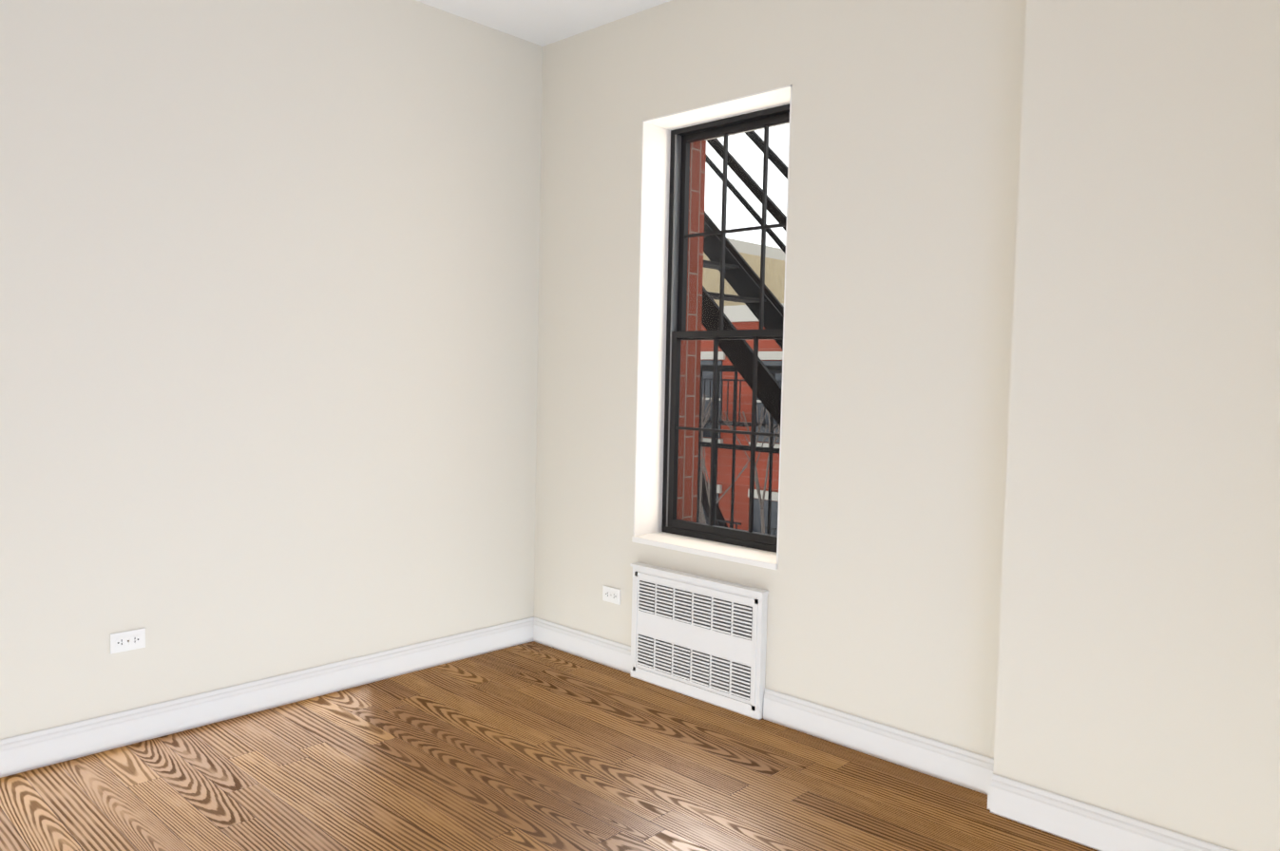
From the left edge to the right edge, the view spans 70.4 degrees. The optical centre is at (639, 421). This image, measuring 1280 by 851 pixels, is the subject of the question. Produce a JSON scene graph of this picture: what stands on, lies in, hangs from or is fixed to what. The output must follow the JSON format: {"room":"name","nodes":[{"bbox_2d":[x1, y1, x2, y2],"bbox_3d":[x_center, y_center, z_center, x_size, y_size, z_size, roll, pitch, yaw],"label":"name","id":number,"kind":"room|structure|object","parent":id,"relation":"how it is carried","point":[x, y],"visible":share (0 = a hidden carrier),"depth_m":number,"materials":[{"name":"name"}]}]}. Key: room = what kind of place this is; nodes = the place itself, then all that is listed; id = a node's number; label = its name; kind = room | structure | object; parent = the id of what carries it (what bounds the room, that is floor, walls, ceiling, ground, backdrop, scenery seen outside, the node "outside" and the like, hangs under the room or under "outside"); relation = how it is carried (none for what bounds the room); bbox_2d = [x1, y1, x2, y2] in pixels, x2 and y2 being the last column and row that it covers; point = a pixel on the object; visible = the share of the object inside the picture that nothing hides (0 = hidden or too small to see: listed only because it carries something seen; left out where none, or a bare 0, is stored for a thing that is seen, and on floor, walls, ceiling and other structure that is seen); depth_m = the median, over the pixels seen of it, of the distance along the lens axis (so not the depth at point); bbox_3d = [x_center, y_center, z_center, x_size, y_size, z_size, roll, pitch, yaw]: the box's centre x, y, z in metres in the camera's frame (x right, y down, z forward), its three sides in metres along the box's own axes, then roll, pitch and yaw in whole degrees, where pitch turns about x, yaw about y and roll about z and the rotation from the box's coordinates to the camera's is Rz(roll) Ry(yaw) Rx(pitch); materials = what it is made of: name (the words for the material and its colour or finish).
{"room":"empty apartment room","nodes":[
{"label":"empty apartment room","id":0,"kind":"room"},
{"bbox_2d":[0,0,542,740],"bbox_3d":[-1.828,-0.346,3.519,0.300,3.050,4.368,4,4,43],"label":"wall","id":1,"kind":"structure","parent":0,"point":[268,327],"depth_m":3.61,"materials":[{"name":"beige paint"}]},
{"bbox_2d":[110,628,145,653],"bbox_3d":[-1.878,0.805,3.328,0.008,0.072,0.116,4,4,43],"label":"outlet","id":2,"kind":"object","parent":1,"relation":"attached to","point":[127,640],"visible":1,"depth_m":3.33,"materials":[{"name":"white plastic"}]},
{"bbox_2d":[0,616,534,778],"bbox_3d":[-1.779,1.123,3.451,0.016,0.125,3.568,4,4,43],"label":"baseboard","id":3,"kind":"structure","parent":1,"relation":"attached to","point":[39,749],"depth_m":3.62,"materials":[{"name":"white paint"}]},
{"bbox_2d":[415,0,671,46],"bbox_3d":[-0.081,-1.846,1.812,5.022,0.200,4.368,4,4,43],"label":"ceiling","id":4,"kind":"structure","parent":0,"point":[542,23],"depth_m":4.17,"materials":[{"name":"white paint"}]},
{"bbox_2d":[0,641,1098,850],"bbox_3d":[-0.151,1.398,1.982,5.022,0.200,4.368,4,4,43],"label":"floor","id":5,"kind":"structure","parent":0,"point":[532,746],"depth_m":3.09,"materials":[{"name":"brown wood"}]},
{"bbox_2d":[630,562,768,720],"bbox_3d":[0.236,0.938,3.957,0.742,0.530,0.049,4,4,43],"label":"radiator cover","id":6,"kind":"object","parent":5,"relation":"on","point":[701,639],"visible":1,"depth_m":3.91,"materials":[{"name":"white metal"}]},
{"bbox_2d":[676,139,706,522],"bbox_3d":[0.532,-0.435,4.161,1.310,2.050,0.188,4,4,43],"label":"brick wall","id":7,"kind":"structure","parent":0,"point":[685,491],"depth_m":4.46,"materials":[{"name":"brown brick"}]},
{"bbox_2d":[534,0,1026,758],"bbox_3d":[1.341,-0.261,3.215,4.722,3.050,0.450,4,4,43],"label":"wall","id":8,"kind":"structure","parent":0,"point":[906,127],"depth_m":3.44,"materials":[{"name":"beige paint"}]},
{"bbox_2d":[533,616,630,674],"bbox_3d":[-0.293,1.101,4.489,0.743,0.125,0.016,4,4,43],"label":"baseboard","id":9,"kind":"structure","parent":8,"relation":"attached to","point":[604,652],"depth_m":4.47,"materials":[{"name":"white paint"}]},
{"bbox_2d":[602,585,620,605],"bbox_3d":[-0.137,0.830,4.337,0.116,0.072,0.008,4,4,43],"label":"outlet","id":10,"kind":"object","parent":8,"relation":"attached to","point":[611,595],"visible":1,"depth_m":4.33,"materials":[{"name":"white plastic"}]},
{"bbox_2d":[631,532,777,570],"bbox_3d":[0.324,0.566,4.018,0.810,0.026,0.200,4,4,43],"label":"window sill","id":11,"kind":"structure","parent":8,"relation":"on","point":[762,559],"depth_m":3.98,"materials":[{"name":"white paint"}]},
{"bbox_2d":[633,84,791,563],"bbox_3d":[0.349,-0.389,3.971,0.810,1.930,0.189,4,4,43],"label":"window frame","id":12,"kind":"structure","parent":8,"relation":"in","point":[656,153],"depth_m":4.22,"materials":[{"name":"white paint"}]},
{"bbox_2d":[661,103,789,553],"bbox_3d":[0.440,-0.400,4.067,0.798,1.902,0.075,4,4,43],"label":"window","id":13,"kind":"structure","parent":12,"relation":"in","point":[678,236],"depth_m":4.18,"materials":[{"name":"black"}]},
{"bbox_2d":[763,688,993,795],"bbox_3d":[0.870,1.184,3.386,0.990,0.125,0.016,4,4,43],"label":"baseboard","id":14,"kind":"structure","parent":8,"relation":"attached to","point":[953,765],"depth_m":3.35,"materials":[{"name":"white paint"}]},
{"bbox_2d":[993,0,1279,850],"bbox_3d":[1.764,-0.211,2.422,1.487,3.050,0.118,4,4,43],"label":"wall","id":15,"kind":"structure","parent":0,"point":[1139,644],"depth_m":2.62,"materials":[{"name":"beige paint"}]},
{"bbox_2d":[987,773,1233,850],"bbox_3d":[1.727,1.250,2.493,1.519,0.125,0.134,4,4,43],"label":"baseboard","id":16,"kind":"structure","parent":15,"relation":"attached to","point":[1082,824],"depth_m":2.77,"materials":[{"name":"white paint"}]},
{"label":"outside","id":17,"kind":"structure","parent":0,"visible":0},
{"bbox_2d":[698,393,780,534],"bbox_3d":[0.930,3.077,13.940,6.764,7.244,4.718,4,4,43],"label":"trees","id":18,"kind":"object","parent":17,"point":[701,513],"depth_m":13.40,"materials":[{"name":"grey plant"}]},
{"bbox_2d":[698,238,785,535],"bbox_3d":[4.741,0.932,21.509,36.000,10.900,7.400,4,4,43],"label":"buildings","id":19,"kind":"structure","parent":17,"point":[773,358],"depth_m":20.08,"materials":[{"name":"red brick"}]},
{"bbox_2d":[696,131,787,534],"bbox_3d":[0.611,-0.878,4.923,5.007,5.070,0.950,4,4,43],"label":"fire escape","id":20,"kind":"object","parent":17,"point":[747,276],"depth_m":5.20,"materials":[{"name":"black metal"}]}
]}

